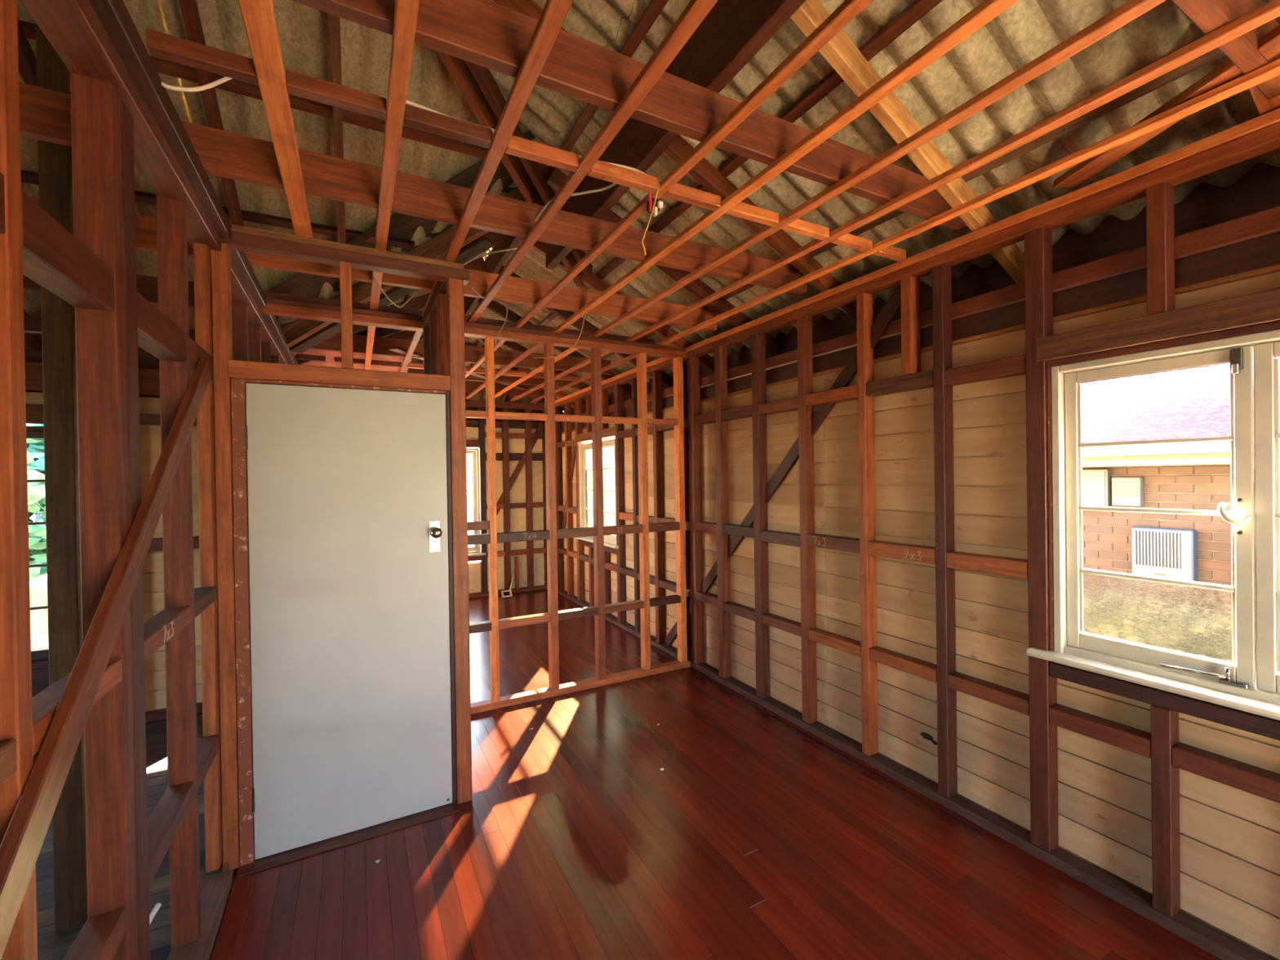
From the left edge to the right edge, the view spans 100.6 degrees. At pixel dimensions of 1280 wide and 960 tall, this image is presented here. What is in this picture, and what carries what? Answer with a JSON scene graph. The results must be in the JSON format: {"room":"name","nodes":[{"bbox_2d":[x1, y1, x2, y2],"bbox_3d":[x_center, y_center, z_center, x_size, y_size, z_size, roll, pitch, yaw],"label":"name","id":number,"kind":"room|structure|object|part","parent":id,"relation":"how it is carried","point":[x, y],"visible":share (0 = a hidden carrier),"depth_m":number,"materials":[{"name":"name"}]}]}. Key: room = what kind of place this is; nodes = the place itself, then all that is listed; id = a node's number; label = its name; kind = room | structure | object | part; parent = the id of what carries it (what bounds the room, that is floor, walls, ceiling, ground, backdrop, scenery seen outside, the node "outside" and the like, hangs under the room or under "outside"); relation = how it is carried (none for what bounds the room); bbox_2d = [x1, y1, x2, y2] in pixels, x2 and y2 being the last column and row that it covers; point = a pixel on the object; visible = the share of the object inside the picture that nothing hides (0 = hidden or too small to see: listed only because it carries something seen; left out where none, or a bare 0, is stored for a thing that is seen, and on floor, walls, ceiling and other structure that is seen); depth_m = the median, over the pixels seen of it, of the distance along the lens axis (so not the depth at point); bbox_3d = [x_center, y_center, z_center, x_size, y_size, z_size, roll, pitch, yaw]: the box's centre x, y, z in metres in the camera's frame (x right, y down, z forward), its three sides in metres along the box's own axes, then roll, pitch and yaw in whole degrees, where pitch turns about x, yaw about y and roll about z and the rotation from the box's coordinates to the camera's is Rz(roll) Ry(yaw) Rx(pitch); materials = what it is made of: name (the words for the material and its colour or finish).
{"room":"construction site","nodes":[
{"label":"construction site","id":0,"kind":"room"},
{"bbox_2d":[23,314,202,722],"bbox_3d":[-5.011,0.372,2.819,5.025,2.788,0.152,-1,0,-28],"label":"wall","id":1,"kind":"structure","parent":0,"point":[148,379],"depth_m":3.69,"materials":[{"name":"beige wood"}]},
{"bbox_2d":[26,426,48,697],"bbox_3d":[-3.954,0.670,3.378,0.995,2.020,0.135,-1,0,-28],"label":"door","id":2,"kind":"structure","parent":1,"relation":"in","point":[39,658],"depth_m":3.40,"materials":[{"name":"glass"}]},
{"bbox_3d":[-3.763,-0.291,3.485,0.406,0.045,0.038,-1,0,-28],"label":"rail","id":3,"kind":"part","parent":2,"relation":"part of","materials":[{"name":"brown wood"}]},
{"bbox_3d":[-3.967,-0.326,3.369,0.939,0.028,0.103,-1,0,-28],"label":"frame","id":4,"kind":"part","parent":2,"relation":"part of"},
{"bbox_3d":[-3.741,1.124,3.493,0.406,0.060,0.038,-1,0,-28],"label":"rail","id":5,"kind":"part","parent":2,"relation":"part of","materials":[{"name":"brown wood"}]},
{"bbox_3d":[-3.954,1.185,3.394,0.939,0.050,0.105,-1,0,-28],"label":"frame","id":6,"kind":"part","parent":2,"relation":"part of","materials":[{"name":"brown wood"}]},
{"bbox_3d":[-3.937,1.435,3.371,0.995,0.450,0.050,-1,0,-28],"label":"panel","id":7,"kind":"part","parent":2,"relation":"part of","materials":[{"name":"brown wood"}]},
{"bbox_3d":[-5.000,-0.642,2.872,4.925,0.200,0.073,-1,0,-28],"label":"wall plate","id":8,"kind":"part","parent":1,"relation":"part of","materials":[{"name":"orange wood"}]},
{"bbox_3d":[-4.969,-0.972,2.802,4.925,0.100,0.077,-1,0,-28],"label":"plate","id":9,"kind":"part","parent":1,"relation":"part of","materials":[{"name":"red wood"}]},
{"bbox_3d":[-3.122,1.620,3.787,0.820,0.050,0.077,-1,0,-28],"label":"plate","id":10,"kind":"part","parent":1,"relation":"part of","materials":[{"name":"red wood"}]},
{"bbox_2d":[0,0,298,959],"bbox_3d":[-1.676,0.281,2.051,0.142,2.705,9.800,-1,0,-28],"label":"wall","id":11,"kind":"structure","parent":0,"point":[122,117],"depth_m":1.27,"materials":[{"name":"orange wood"}]},
{"bbox_3d":[-1.705,-0.978,2.038,0.097,0.053,9.800,-1,0,-28],"label":"plate","id":12,"kind":"part","parent":11,"relation":"part of","materials":[{"name":"brown wood"}]},
{"bbox_3d":[-1.695,-1.039,2.043,0.142,0.065,9.800,-1,0,-28],"label":"plate","id":13,"kind":"part","parent":11,"relation":"part of","materials":[{"name":"brown wood"}]},
{"bbox_3d":[-0.524,1.603,-0.064,0.110,0.050,4.990,-1,0,-28],"label":"plate","id":14,"kind":"part","parent":11,"relation":"part of","materials":[{"name":"brown wood"}]},
{"bbox_3d":[-2.898,1.614,4.320,0.072,0.050,4.640,-1,0,-28],"label":"plate","id":15,"kind":"part","parent":11,"relation":"part of","materials":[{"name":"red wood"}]},
{"bbox_2d":[210,224,472,871],"bbox_3d":[-1.318,0.273,2.476,1.040,2.706,0.079,-1,0,-28],"label":"door frame","id":16,"kind":"structure","parent":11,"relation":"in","point":[247,239],"depth_m":2.38,"materials":[{"name":"orange wood"}]},
{"bbox_3d":[-1.747,0.322,2.246,0.055,2.622,0.072,-1,0,-28],"label":"post","id":17,"kind":"part","parent":16,"relation":"part of","materials":[{"name":"orange wood"}]},
{"bbox_2d":[230,377,459,877],"bbox_3d":[-1.321,0.595,2.451,0.878,2.061,0.169,-1,0,-28],"label":"door","id":18,"kind":"structure","parent":16,"relation":"attached to","point":[342,497],"depth_m":2.41,"materials":[{"name":"white wood"}]},
{"bbox_3d":[-1.007,0.277,2.605,0.047,0.150,0.004,-1,0,-28],"label":"lock plate","id":19,"kind":"part","parent":18,"relation":"part of","materials":[{"name":"silver metal"}]},
{"bbox_3d":[-0.989,0.255,2.573,0.054,0.054,0.069,-1,0,-28],"label":"knob","id":20,"kind":"part","parent":18,"relation":"part of","materials":[{"name":"silver metal"}]},
{"bbox_3d":[-1.336,-1.023,2.466,1.040,0.053,0.074,-1,0,-28],"label":"plate","id":21,"kind":"part","parent":16,"relation":"part of","materials":[{"name":"red wood"}]},
{"bbox_3d":[-1.342,-1.065,2.466,1.000,0.030,0.070,-1,0,-28],"label":"plate","id":22,"kind":"part","parent":16,"relation":"part of","materials":[{"name":"brown wood"}]},
{"bbox_2d":[371,275,417,307],"bbox_3d":[-1.246,-0.941,2.698,0.018,0.117,0.248,-1,0,32],"label":"wire","id":23,"kind":"object","parent":16,"relation":"attached to","point":[373,277],"visible":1,"depth_m":2.69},
{"bbox_3d":[-0.916,0.307,2.692,0.072,2.622,0.079,-1,0,-28],"label":"post","id":24,"kind":"part","parent":16,"relation":"part of","materials":[{"name":"orange wood"}]},
{"bbox_2d":[463,247,518,265],"bbox_3d":[-0.761,-1.250,2.899,0.040,0.318,0.498,-1,0,38],"label":"wire","id":25,"kind":"object","parent":16,"relation":"attached to","point":[512,249],"visible":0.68,"depth_m":2.85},
{"bbox_2d":[293,349,411,373],"bbox_3d":[-5.135,0.688,4.304,6.000,3.769,2.037,-1,0,-28],"label":"ceiling","id":26,"kind":"structure","parent":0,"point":[330,355],"depth_m":5.08,"materials":[{"name":"red wood"}]},
{"bbox_2d":[422,280,448,375],"bbox_3d":[-1.184,0.270,3.161,0.075,2.700,1.008,-1,0,-28],"label":"wall","id":27,"kind":"structure","parent":0,"point":[434,317],"depth_m":3.10,"materials":[{"name":"orange wood"}]},
{"bbox_3d":[-1.186,-1.042,3.121,0.075,0.077,0.933,-1,0,-28],"label":"plate","id":28,"kind":"part","parent":27,"relation":"part of","materials":[{"name":"red wood"}]},
{"bbox_2d":[258,297,690,714],"bbox_3d":[-0.923,0.259,3.836,2.993,2.706,0.082,-1,0,-28],"label":"wall","id":29,"kind":"structure","parent":0,"point":[277,307],"depth_m":4.02,"materials":[{"name":"orange wood"}]},
{"bbox_3d":[-0.942,-1.036,3.829,2.993,0.047,0.082,-1,0,-28],"label":"plate","id":30,"kind":"part","parent":29,"relation":"part of","materials":[{"name":"orange wood"}]},
{"bbox_3d":[-0.947,-1.077,3.828,2.985,0.033,0.078,-1,0,-28],"label":"plate","id":31,"kind":"part","parent":29,"relation":"part of","materials":[{"name":"orange wood"}]},
{"bbox_3d":[-0.469,1.579,4.076,1.999,0.050,0.077,-1,0,-28],"label":"plate","id":32,"kind":"part","parent":29,"relation":"part of","materials":[{"name":"brown wood"}]},
{"bbox_2d":[465,400,547,598],"bbox_3d":[-2.683,0.310,7.154,3.168,2.794,0.154,-1,0,-28],"label":"wall","id":33,"kind":"structure","parent":0,"point":[520,446],"depth_m":7.61,"materials":[{"name":"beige wood"}]},
{"bbox_2d":[466,448,485,556],"bbox_3d":[-2.570,0.306,7.184,0.895,1.478,0.177,-1,0,-28],"label":"window","id":34,"kind":"structure","parent":33,"relation":"in","point":[473,514],"depth_m":7.34,"materials":[{"name":"white paint"}]},
{"bbox_3d":[-2.591,-0.380,7.200,0.632,0.045,0.038,-1,0,-28],"label":"rail","id":35,"kind":"part","parent":34,"relation":"part of","materials":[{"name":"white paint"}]},
{"bbox_3d":[-2.577,0.540,7.206,0.632,0.241,0.003,-1,0,-28],"label":"pane","id":36,"kind":"part","parent":34,"relation":"part of","materials":[{"name":"clear glass"}]},
{"bbox_3d":[-2.574,0.801,7.207,0.632,0.249,0.003,-1,0,-28],"label":"pane","id":37,"kind":"part","parent":34,"relation":"part of","materials":[{"name":"clear glass"}]},
{"bbox_3d":[-2.571,0.955,7.208,0.632,0.060,0.038,-1,0,-28],"label":"rail","id":38,"kind":"part","parent":34,"relation":"part of","materials":[{"name":"white paint"}]},
{"bbox_3d":[-2.589,-0.418,7.195,0.719,0.028,0.103,-1,0,-28],"label":"frame","id":39,"kind":"part","parent":34,"relation":"part of","materials":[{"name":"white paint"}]},
{"bbox_3d":[-2.577,1.012,7.220,0.719,0.050,0.105,-1,0,-28],"label":"frame","id":40,"kind":"part","parent":34,"relation":"part of","materials":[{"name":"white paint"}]},
{"bbox_3d":[-2.551,1.029,7.172,0.895,0.032,0.140,-1,0,-28],"label":"sill","id":41,"kind":"part","parent":34,"relation":"part of","materials":[{"name":"white paint"}]},
{"bbox_3d":[-2.249,0.287,7.376,0.028,1.450,0.103,-1,0,-28],"label":"frame","id":42,"kind":"part","parent":34,"relation":"part of","materials":[{"name":"white paint"}]},
{"bbox_3d":[-2.700,-0.773,7.194,3.070,0.105,0.073,-1,0,-28],"label":"wall plate","id":43,"kind":"part","parent":33,"relation":"part of","materials":[{"name":"red wood"}]},
{"bbox_3d":[-2.703,-1.044,7.104,2.988,0.084,0.079,-1,0,-28],"label":"plate","id":44,"kind":"part","parent":33,"relation":"part of","materials":[{"name":"red wood"}]},
{"bbox_3d":[-2.663,1.594,7.119,2.989,0.050,0.079,-1,0,-28],"label":"plate","id":45,"kind":"part","parent":33,"relation":"part of","materials":[{"name":"brown wood"}]},
{"bbox_2d":[33,589,1221,959],"bbox_3d":[-2.541,1.679,1.640,8.221,0.060,10.000,-1,0,-28],"label":"floor","id":46,"kind":"structure","parent":0,"point":[757,837],"depth_m":2.23,"materials":[{"name":"red wood"}]},
{"bbox_2d":[35,22,87,932],"bbox_3d":[-2.130,-0.085,1.967,0.080,3.450,0.080,-1,0,-28],"label":"wall stud","id":47,"kind":"object","parent":46,"relation":"on","point":[55,160],"visible":0.67,"depth_m":1.94,"materials":[{"name":"brown wood"}]},
{"bbox_2d":[149,902,161,924],"bbox_3d":[-1.486,1.466,1.567,0.074,0.300,0.176,-1,0,12],"label":"power cable","id":48,"kind":"object","parent":46,"relation":"on","point":[157,905],"visible":0.42,"depth_m":1.63,"materials":[{"name":"white plastic"}]},
{"bbox_2d":[501,575,514,597],"bbox_3d":[-1.788,1.474,7.339,0.142,0.236,0.340,-1,0,19],"label":"power outlet","id":49,"kind":"object","parent":46,"relation":"on","point":[504,593],"visible":1,"depth_m":7.25,"materials":[{"name":"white plastic"}]},
{"bbox_2d":[503,591,510,595],"bbox_3d":[-1.820,1.552,7.250,0.084,0.060,0.008,-1,-38,-28],"label":"socket","id":50,"kind":"object","parent":49,"relation":"attached to","point":[505,593],"depth_m":7.25,"materials":[{"name":"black plastic"}]},
{"bbox_2d":[17,0,1279,422],"bbox_3d":[-2.503,-2.011,1.510,8.880,2.520,11.080,-1,0,-28],"label":"roof","id":51,"kind":"structure","parent":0,"point":[738,44],"depth_m":2.53,"materials":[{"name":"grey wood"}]},
{"bbox_2d":[18,0,1279,402],"bbox_3d":[-2.519,-1.148,1.630,7.939,0.177,9.650,-1,0,-28],"label":"ceiling","id":52,"kind":"structure","parent":0,"point":[486,33],"depth_m":1.83,"materials":[{"name":"red wood"}]},
{"bbox_2d":[160,76,231,92],"bbox_3d":[-1.158,-1.076,1.421,0.190,0.110,0.016,-1,0,-24],"label":"power cable","id":53,"kind":"object","parent":52,"relation":"hanging from","point":[224,79],"visible":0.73,"depth_m":1.41,"materials":[{"name":"white plastic"}]},
{"bbox_2d":[471,287,507,343],"bbox_3d":[-0.922,-1.031,3.378,0.141,0.197,0.542,-1,0,-1],"label":"wire","id":54,"kind":"object","parent":52,"relation":"hanging from","point":[471,287],"visible":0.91,"depth_m":3.44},
{"bbox_2d":[378,95,645,173],"bbox_3d":[-0.407,-1.163,1.817,1.077,0.053,0.028,-1,0,-28],"label":"power cable","id":55,"kind":"object","parent":52,"relation":"on","point":[408,102],"visible":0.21,"depth_m":1.70,"materials":[{"name":"white plastic"}]},
{"bbox_2d":[532,286,585,358],"bbox_3d":[-0.553,-1.062,3.613,0.419,0.446,0.019,-1,0,22],"label":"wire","id":56,"kind":"object","parent":52,"relation":"hanging from","point":[583,286],"visible":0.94,"depth_m":3.56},
{"bbox_2d":[534,182,616,222],"bbox_3d":[-0.328,-1.267,2.442,0.438,0.255,0.114,-1,0,-1],"label":"wire","id":57,"kind":"object","parent":52,"relation":"hanging from","point":[613,184],"visible":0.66,"depth_m":2.42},
{"bbox_2d":[641,183,659,255],"bbox_3d":[0.041,-0.960,1.953,0.080,0.276,0.006,-1,0,-28],"label":"wire","id":58,"kind":"object","parent":52,"relation":"hanging from","point":[659,184],"visible":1,"depth_m":1.95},
{"bbox_2d":[647,192,662,217],"bbox_3d":[0.056,-1.092,2.073,0.075,0.119,0.084,-1,0,-28],"label":"connector","id":59,"kind":"object","parent":52,"relation":"attached to","point":[659,204],"visible":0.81,"depth_m":2.07,"materials":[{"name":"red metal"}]},
{"bbox_2d":[555,107,1279,959],"bbox_3d":[1.010,0.273,3.560,0.162,2.800,9.920,-1,0,-28],"label":"wall","id":60,"kind":"structure","parent":0,"point":[866,509],"depth_m":2.56,"materials":[{"name":"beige wood"}]},
{"bbox_2d":[574,438,626,548],"bbox_3d":[-0.487,0.145,6.298,0.177,1.198,1.220,-1,0,-28],"label":"window","id":61,"kind":"structure","parent":60,"relation":"in","point":[585,463],"depth_m":6.23,"materials":[{"name":"glass"}]},
{"bbox_3d":[-0.718,0.132,6.765,0.103,1.170,0.028,-1,0,-28],"label":"frame","id":62,"kind":"part","parent":61,"relation":"part of","materials":[{"name":"white paint"}]},
{"bbox_3d":[-0.595,-0.401,6.529,0.038,0.045,0.420,-1,0,-28],"label":"rail","id":63,"kind":"part","parent":61,"relation":"part of","materials":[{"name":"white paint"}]},
{"bbox_3d":[-0.593,-0.257,6.530,0.003,0.243,0.420,-1,0,-28],"label":"pane","id":64,"kind":"part","parent":61,"relation":"part of","materials":[{"name":"clear glass"}]},
{"bbox_3d":[-0.589,-0.002,6.531,0.003,0.235,0.420,-1,0,-28],"label":"pane","id":65,"kind":"part","parent":61,"relation":"part of","materials":[{"name":"clear glass"}]},
{"bbox_3d":[-0.585,0.248,6.533,0.003,0.235,0.420,-1,0,-28],"label":"pane","id":66,"kind":"part","parent":61,"relation":"part of","materials":[{"name":"clear glass"}]},
{"bbox_3d":[-0.582,0.503,6.534,0.003,0.243,0.420,-1,0,-28],"label":"pane","id":67,"kind":"part","parent":61,"relation":"part of","materials":[{"name":"clear glass"}]},
{"bbox_3d":[-0.481,-0.440,6.303,0.103,0.028,1.014,-1,0,-28],"label":"frame","id":68,"kind":"part","parent":61,"relation":"part of","materials":[{"name":"white paint"}]},
{"bbox_3d":[-0.494,0.729,6.293,0.140,0.032,1.220,-1,0,-28],"label":"sill","id":69,"kind":"part","parent":61,"relation":"part of","materials":[{"name":"white paint"}]},
{"bbox_3d":[-0.447,0.711,6.318,0.105,0.050,1.014,-1,0,-28],"label":"frame","id":70,"kind":"part","parent":61,"relation":"part of","materials":[{"name":"white paint"}]},
{"bbox_3d":[-0.355,-0.402,6.082,0.038,0.045,0.420,-1,0,-28],"label":"rail","id":71,"kind":"part","parent":61,"relation":"part of","materials":[{"name":"white paint"}]},
{"bbox_3d":[-0.353,-0.258,6.083,0.003,0.243,0.420,-1,0,-28],"label":"pane","id":72,"kind":"part","parent":61,"relation":"part of","materials":[{"name":"clear glass"}]},
{"bbox_3d":[-0.349,-0.003,6.085,0.003,0.235,0.420,-1,0,-28],"label":"pane","id":73,"kind":"part","parent":61,"relation":"part of","materials":[{"name":"clear glass"}]},
{"bbox_3d":[-0.346,0.247,6.086,0.003,0.235,0.420,-1,0,-28],"label":"pane","id":74,"kind":"part","parent":61,"relation":"part of","materials":[{"name":"clear glass"}]},
{"bbox_3d":[-0.342,0.502,6.087,0.003,0.243,0.420,-1,0,-28],"label":"pane","id":75,"kind":"part","parent":61,"relation":"part of","materials":[{"name":"clear glass"}]},
{"bbox_3d":[-0.340,0.653,6.088,0.038,0.060,0.420,-1,0,-28],"label":"rail","id":76,"kind":"part","parent":61,"relation":"part of","materials":[{"name":"white paint"}]},
{"bbox_3d":[-0.226,0.130,5.847,0.103,1.170,0.028,-1,0,-28],"label":"frame","id":77,"kind":"part","parent":61,"relation":"part of","materials":[{"name":"white paint"}]},
{"bbox_3d":[-0.170,-1.057,5.643,0.079,0.050,4.999,-1,0,-28],"label":"plate","id":78,"kind":"part","parent":60,"relation":"part of","materials":[{"name":"red wood"}]},
{"bbox_3d":[1.014,1.563,3.519,0.085,0.045,9.850,-1,0,-28],"label":"plate","id":79,"kind":"part","parent":60,"relation":"part of","materials":[{"name":"brown wood"}]},
{"bbox_3d":[0.973,-1.107,3.504,0.087,0.039,9.850,-1,0,-28],"label":"plate","id":80,"kind":"part","parent":60,"relation":"part of","materials":[{"name":"brown wood"}]},
{"bbox_3d":[1.049,-0.732,3.572,0.050,0.108,9.900,-1,0,-28],"label":"wall plate","id":81,"kind":"part","parent":60,"relation":"part of","materials":[{"name":"red wood"}]},
{"bbox_3d":[1.038,-0.824,3.566,0.073,0.073,9.900,-1,0,-28],"label":"wall plate","id":82,"kind":"part","parent":60,"relation":"part of","materials":[{"name":"orange wood"}]},
{"bbox_3d":[2.159,-1.067,1.303,0.081,0.050,4.850,-1,0,-28],"label":"plate","id":83,"kind":"part","parent":60,"relation":"part of","materials":[{"name":"orange wood"}]},
{"bbox_2d":[1026,320,1279,720],"bbox_3d":[2.219,0.121,1.255,0.177,1.224,2.273,-1,0,-28],"label":"window","id":84,"kind":"structure","parent":60,"relation":"in","point":[1218,644],"depth_m":1.87,"materials":[{"name":"white paint"}]},
{"bbox_3d":[1.739,0.122,2.186,0.103,1.170,0.028,-1,0,-28],"label":"frame","id":85,"kind":"part","parent":84,"relation":"part of","materials":[{"name":"white paint"}]},
{"bbox_3d":[2.212,0.717,1.249,0.140,0.032,2.273,-1,0,-28],"label":"sill","id":86,"kind":"part","parent":84,"relation":"part of","materials":[{"name":"white paint"}]},
{"bbox_3d":[1.867,-0.268,1.946,0.003,0.243,0.430,-1,0,-28],"label":"pane","id":87,"kind":"part","parent":84,"relation":"part of","materials":[{"name":"clear glass"}]},
{"bbox_3d":[1.865,-0.411,1.945,0.038,0.045,0.430,-1,0,-28],"label":"rail","id":88,"kind":"part","parent":84,"relation":"part of","materials":[{"name":"white paint"}]},
{"bbox_3d":[1.880,0.644,1.951,0.038,0.060,0.430,-1,0,-28],"label":"rail","id":89,"kind":"part","parent":84,"relation":"part of","materials":[{"name":"white paint"}]},
{"bbox_3d":[1.878,0.493,1.950,0.003,0.243,0.430,-1,0,-28],"label":"pane","id":90,"kind":"part","parent":84,"relation":"part of","materials":[{"name":"clear glass"}]},
{"bbox_3d":[2.226,-0.451,1.260,0.103,0.028,2.067,-1,0,-28],"label":"frame","id":91,"kind":"part","parent":84,"relation":"part of","materials":[{"name":"white paint"}]},
{"bbox_3d":[2.260,0.699,1.275,0.105,0.050,2.067,-1,0,-28],"label":"frame","id":92,"kind":"part","parent":84,"relation":"part of","materials":[{"name":"white paint"}]},
{"bbox_3d":[1.939,0.111,1.736,0.048,0.073,0.073,-1,0,-28],"label":"latch handle","id":93,"kind":"part","parent":84,"relation":"part of","materials":[{"name":"white paint"}]},
{"bbox_3d":[1.984,0.120,1.740,0.038,1.108,0.042,-1,0,-28],"label":"sash","id":94,"kind":"part","parent":84,"relation":"part of","materials":[{"name":"white paint"}]},
{"bbox_3d":[2.109,-0.412,1.490,0.038,0.045,0.430,-1,0,-28],"label":"rail","id":95,"kind":"part","parent":84,"relation":"part of","materials":[{"name":"white paint"}]},
{"bbox_3d":[2.111,-0.269,1.491,0.003,0.243,0.430,-1,0,-28],"label":"pane","id":96,"kind":"part","parent":84,"relation":"part of","materials":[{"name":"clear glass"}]},
{"bbox_3d":[2.125,0.643,1.496,0.038,0.060,0.430,-1,0,-28],"label":"rail","id":97,"kind":"part","parent":84,"relation":"part of","materials":[{"name":"white paint"}]},
{"label":"outside","id":98,"kind":"structure","parent":0,"visible":0},
{"bbox_2d":[29,502,479,563],"bbox_3d":[0.038,2.570,0.015,120.000,0.100,120.000,-1,0,-28],"label":"ground","id":99,"kind":"structure","parent":98,"point":[470,505],"depth_m":46.68,"materials":[{"name":"green plant"}]},
{"bbox_2d":[26,423,46,581],"bbox_3d":[-6.690,0.519,6.823,4.063,4.128,2.317,-1,0,-28],"label":"shrub","id":100,"kind":"object","parent":99,"relation":"on","point":[35,446],"visible":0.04,"depth_m":5.93,"materials":[{"name":"teal plant"}]},
{"bbox_2d":[29,573,48,650],"bbox_3d":[-5.028,1.705,4.561,2.200,1.868,1.000,-1,0,-28],"label":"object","id":101,"kind":"object","parent":99,"relation":"on","point":[37,586],"visible":0.02,"depth_m":4.31,"materials":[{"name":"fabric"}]},
{"bbox_2d":[35,511,43,521],"bbox_3d":[-7.732,0.116,10.604,5.800,4.917,2.388,-1,0,-28],"label":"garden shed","id":102,"kind":"object","parent":99,"relation":"on","point":[37,518],"visible":0.02,"depth_m":8.47,"materials":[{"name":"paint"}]},
{"bbox_2d":[1081,440,1231,586],"bbox_3d":[6.750,0.602,4.131,3.271,3.589,11.700,-1,0,-28],"label":"house","id":103,"kind":"structure","parent":99,"relation":"on","point":[1106,535],"depth_m":4.96,"materials":[{"name":"brown brick"}]},
{"bbox_2d":[1081,469,1111,506],"bbox_3d":[4.702,0.089,5.502,0.114,0.400,0.250,-1,0,-28],"label":"meter box","id":104,"kind":"object","parent":103,"relation":"attached to","point":[1096,483],"visible":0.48,"depth_m":5.43,"materials":[{"name":"paint"}]},
{"bbox_2d":[1111,477,1143,506],"bbox_3d":[4.832,0.116,5.271,0.104,0.285,0.220,-1,0,-28],"label":"wall vent","id":105,"kind":"object","parent":103,"relation":"attached to","point":[1126,491],"visible":1,"depth_m":5.23,"materials":[{"name":"metal"}]},
{"bbox_2d":[1131,526,1197,582],"bbox_3d":[4.952,0.713,5.030,0.139,0.510,0.435,-1,0,-28],"label":"air conditioner","id":106,"kind":"object","parent":103,"relation":"attached to","point":[1157,552],"visible":0.96,"depth_m":4.97,"materials":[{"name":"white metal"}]}
]}

